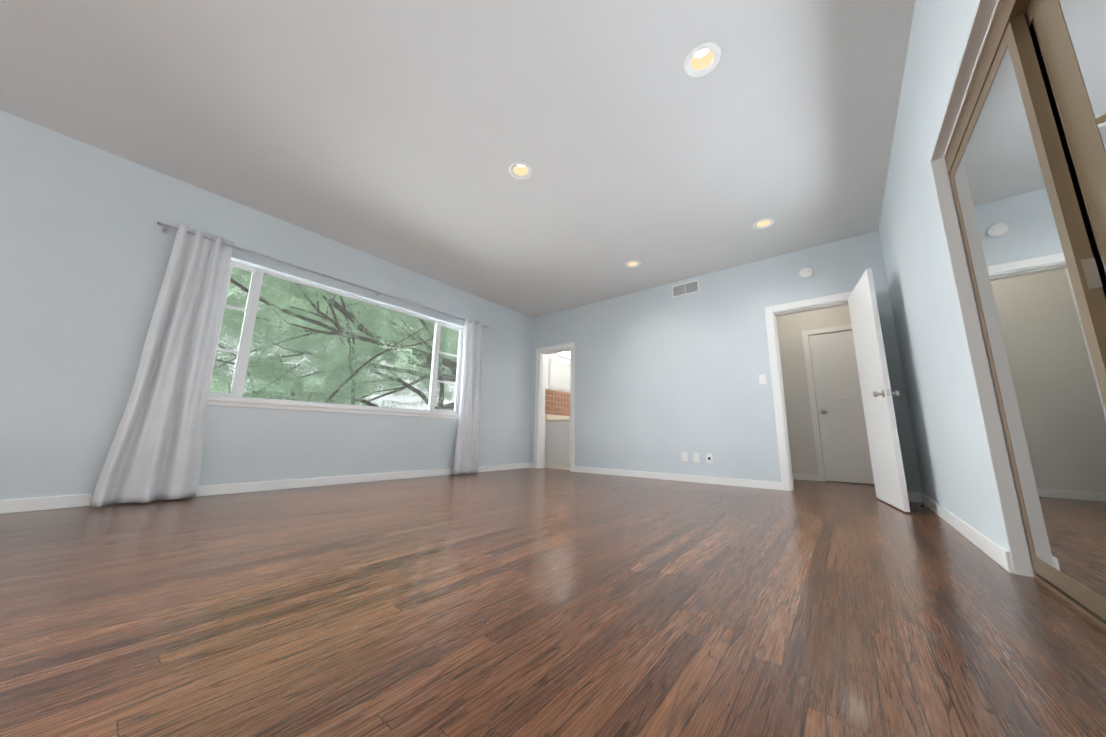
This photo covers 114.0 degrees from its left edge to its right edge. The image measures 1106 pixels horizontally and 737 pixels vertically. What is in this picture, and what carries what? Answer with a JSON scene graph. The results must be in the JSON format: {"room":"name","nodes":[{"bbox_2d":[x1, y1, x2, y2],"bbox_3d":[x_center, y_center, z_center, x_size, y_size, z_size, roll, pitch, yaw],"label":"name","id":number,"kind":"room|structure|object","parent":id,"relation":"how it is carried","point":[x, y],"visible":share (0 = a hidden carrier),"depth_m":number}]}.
{"room":"empty bedroom","nodes":[
{"label":"empty bedroom","id":0,"kind":"room"},
{"bbox_2d":[0,110,532,499],"bbox_3d":[-2.967,-0.300,3.433,0.160,2.860,8.370,-8,-14,38],"label":"wall","id":1,"kind":"structure","parent":0,"point":[86,244],"depth_m":2.87},
{"bbox_2d":[0,463,531,513],"bbox_3d":[-2.912,1.054,3.119,0.030,0.085,8.050,-8,-14,38],"label":"baseboard","id":2,"kind":"structure","parent":1,"relation":"attached to","point":[82,500],"depth_m":3.35},
{"bbox_2d":[90,221,488,506],"bbox_3d":[-2.150,0.139,4.110,0.194,2.248,3.560,-8,-14,38],"label":"curtains","id":3,"kind":"object","parent":1,"relation":"attached to","point":[155,450],"visible":1,"depth_m":2.96},
{"bbox_2d":[206,396,458,418],"bbox_3d":[-2.204,0.490,4.181,0.120,0.075,2.810,-8,-14,38],"label":"window sill","id":4,"kind":"structure","parent":1,"relation":"attached to","point":[232,402],"depth_m":3.78},
{"bbox_2d":[208,260,463,413],"bbox_3d":[-2.260,-0.181,4.361,0.050,1.310,2.750,-8,-14,38],"label":"window unit","id":5,"kind":"structure","parent":1,"relation":"in","point":[243,349],"depth_m":3.84},
{"bbox_2d":[0,0,914,317],"bbox_3d":[-1.001,-1.807,2.137,4.820,0.001,8.050,-8,-14,38],"label":"ceiling","id":6,"kind":"structure","parent":0,"point":[406,134],"depth_m":2.49},
{"bbox_2d":[508,162,532,178],"bbox_3d":[-0.268,-1.694,2.986,0.200,0.128,0.200,-8,-14,38],"label":"recessed light","id":7,"kind":"object","parent":6,"relation":"in","point":[519,170],"visible":0.79,"depth_m":3.01},
{"bbox_2d":[625,260,640,267],"bbox_3d":[1.009,-1.380,4.558,0.200,0.128,0.200,-8,-14,38],"label":"recessed light","id":8,"kind":"object","parent":6,"relation":"in","point":[632,263],"visible":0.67,"depth_m":4.58},
{"bbox_2d":[684,42,720,76],"bbox_3d":[0.866,-1.845,2.095,0.200,0.128,0.200,-8,-14,38],"label":"recessed light","id":9,"kind":"object","parent":6,"relation":"in","point":[702,59],"visible":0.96,"depth_m":2.11},
{"bbox_2d":[752,218,774,228],"bbox_3d":[2.143,-1.531,3.667,0.200,0.128,0.200,-8,-14,38],"label":"recessed light","id":10,"kind":"object","parent":6,"relation":"in","point":[764,223],"visible":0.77,"depth_m":3.68},
{"bbox_2d":[0,466,1105,736],"bbox_3d":[-0.347,1.060,2.403,5.240,0.123,10.470,-8,-14,38],"label":"floor","id":11,"kind":"structure","parent":0,"point":[534,602],"depth_m":1.09},
{"bbox_2d":[546,422,569,467],"bbox_3d":[0.488,1.453,6.926,0.574,0.797,1.270,-8,-14,38],"label":"bathroom vanity","id":12,"kind":"object","parent":11,"relation":"on","point":[557,440],"depth_m":6.44},
{"bbox_2d":[546,418,569,421],"bbox_3d":[0.492,1.042,7.004,0.569,0.040,1.300,-8,-14,38],"label":"countertop","id":13,"kind":"structure","parent":12,"relation":"on","point":[547,419],"depth_m":6.57},
{"bbox_2d":[544,305,866,483],"bbox_3d":[2.305,0.264,5.863,5.180,2.800,2.100,-8,-14,38],"label":"wall","id":14,"kind":"structure","parent":0,"point":[791,328],"depth_m":5.13},
{"bbox_2d":[545,389,569,415],"bbox_3d":[0.306,0.723,7.284,0.011,0.475,1.770,-8,-14,38],"label":"tile panel","id":15,"kind":"object","parent":14,"relation":"attached to","point":[557,402],"visible":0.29,"depth_m":7.00},
{"bbox_2d":[546,414,569,417],"bbox_3d":[0.279,1.002,7.186,0.020,0.100,1.300,-8,-14,38],"label":"backsplash","id":16,"kind":"structure","parent":14,"relation":"attached to","point":[547,415],"depth_m":6.90},
{"bbox_2d":[548,357,569,390],"bbox_3d":[0.287,0.157,7.348,0.021,0.600,1.170,-8,-14,38],"label":"bathroom mirror","id":17,"kind":"object","parent":14,"relation":"attached to","point":[559,375],"visible":0.61,"depth_m":7.12},
{"bbox_2d":[556,352,570,359],"bbox_3d":[0.343,-0.253,7.384,0.149,0.100,0.700,-8,-14,38],"label":"sconce","id":18,"kind":"object","parent":14,"relation":"attached to","point":[564,355],"visible":0.58,"depth_m":7.23},
{"bbox_2d":[792,324,851,481],"bbox_3d":[3.674,0.475,4.959,1.590,2.090,0.016,-8,-14,38],"label":"door frame","id":19,"kind":"structure","parent":14,"relation":"attached to","point":[820,476],"depth_m":4.97},
{"bbox_2d":[809,330,873,483],"bbox_3d":[3.952,0.472,4.751,0.754,2.007,0.100,-8,-14,38],"label":"closed door","id":20,"kind":"structure","parent":14,"relation":"in","point":[844,437],"depth_m":4.83},
{"bbox_2d":[529,230,922,492],"bbox_3d":[1.538,0.070,5.051,4.820,2.860,0.160,-8,-14,38],"label":"wall","id":21,"kind":"structure","parent":0,"point":[664,379],"depth_m":4.66},
{"bbox_2d":[534,342,574,471],"bbox_3d":[0.070,0.643,6.130,0.840,2.090,0.192,-8,-14,38],"label":"door frame","id":22,"kind":"structure","parent":21,"relation":"attached to","point":[539,427],"depth_m":6.22},
{"bbox_2d":[574,466,781,489],"bbox_3d":[1.413,1.427,4.769,2.770,0.085,0.014,-8,-14,38],"label":"baseboard","id":23,"kind":"structure","parent":21,"relation":"attached to","point":[773,485],"depth_m":4.54},
{"bbox_2d":[682,452,687,460],"bbox_3d":[1.688,1.129,4.608,0.070,0.115,0.009,-8,-14,38],"label":"electrical outlet plate","id":24,"kind":"object","parent":21,"relation":"attached to","point":[684,456],"visible":1,"depth_m":4.60},
{"bbox_2d":[672,279,699,297],"bbox_3d":[1.819,-1.096,4.947,0.370,0.180,0.011,-8,-14,38],"label":"air vent","id":25,"kind":"object","parent":21,"relation":"in","point":[685,288],"visible":1,"depth_m":4.94},
{"bbox_2d":[693,453,699,461],"bbox_3d":[1.802,1.118,4.518,0.070,0.115,0.009,-8,-14,38],"label":"electrical outlet plate","id":26,"kind":"object","parent":21,"relation":"attached to","point":[696,457],"visible":1,"depth_m":4.51},
{"bbox_2d":[706,454,712,462],"bbox_3d":[1.920,1.107,4.418,0.070,0.115,0.018,-8,-14,38],"label":"electrical outlet plate","id":27,"kind":"object","parent":21,"relation":"attached to","point":[709,458],"visible":1,"depth_m":4.42},
{"bbox_2d":[759,374,765,383],"bbox_3d":[2.442,0.125,4.191,0.070,0.115,0.016,-8,-14,38],"label":"switch plate","id":28,"kind":"object","parent":21,"relation":"attached to","point":[762,378],"visible":1,"depth_m":4.19},
{"bbox_2d":[799,267,812,277],"bbox_3d":[2.867,-1.091,4.074,0.128,0.128,0.039,-8,-14,38],"label":"smoke detector","id":29,"kind":"object","parent":21,"relation":"attached to","point":[805,272],"visible":0.98,"depth_m":4.06},
{"bbox_2d":[764,291,851,490],"bbox_3d":[2.913,0.265,3.896,0.890,2.090,0.192,-8,-14,38],"label":"door frame","id":30,"kind":"structure","parent":21,"relation":"attached to","point":[772,313],"depth_m":4.04},
{"bbox_2d":[848,268,909,511],"bbox_3d":[2.951,0.179,3.262,0.214,2.002,0.793,-8,-14,38],"label":"door leaf","id":31,"kind":"structure","parent":21,"relation":"in","point":[885,450],"depth_m":3.14},
{"bbox_2d":[879,0,1037,573],"bbox_3d":[0.928,-0.817,0.373,0.160,2.860,8.370,-8,-14,38],"label":"wall","id":32,"kind":"structure","parent":0,"point":[956,470],"depth_m":2.07},
{"bbox_2d":[916,492,1013,572],"bbox_3d":[2.647,0.999,2.396,0.017,0.085,2.248,-8,-14,38],"label":"baseboard","id":33,"kind":"structure","parent":32,"relation":"attached to","point":[997,553],"depth_m":1.93},
{"bbox_2d":[920,505,935,508],"bbox_3d":[2.894,1.066,2.774,0.080,0.028,0.028,-8,-14,38],"label":"doorstop","id":34,"kind":"object","parent":33,"relation":"attached to","point":[933,506],"visible":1,"depth_m":2.76},
{"bbox_2d":[930,0,1033,576],"bbox_3d":[1.066,-0.339,0.556,0.049,1.990,2.951,-8,-14,38],"label":"trim","id":35,"kind":"structure","parent":32,"relation":"attached to","point":[1019,552],"depth_m":1.62},
{"bbox_2d":[943,0,1105,628],"bbox_3d":[1.117,-0.342,0.515,0.089,1.984,2.941,-8,-14,38],"label":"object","id":36,"kind":"structure","parent":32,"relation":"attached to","point":[1025,156],"depth_m":1.16},
{"label":"outside","id":37,"kind":"structure","parent":0,"visible":0},
{"bbox_3d":[-18.043,9.547,31.415,59.820,0.200,90.000,-8,-14,38],"label":"ground","id":38,"kind":"structure","parent":37,"visible":0},
{"bbox_2d":[209,267,458,410],"bbox_3d":[-5.269,-2.469,16.699,17.652,18.438,24.449,-8,-14,38],"label":"window glass","id":39,"kind":"object","parent":38,"relation":"on","point":[346,362],"depth_m":11.06}
]}

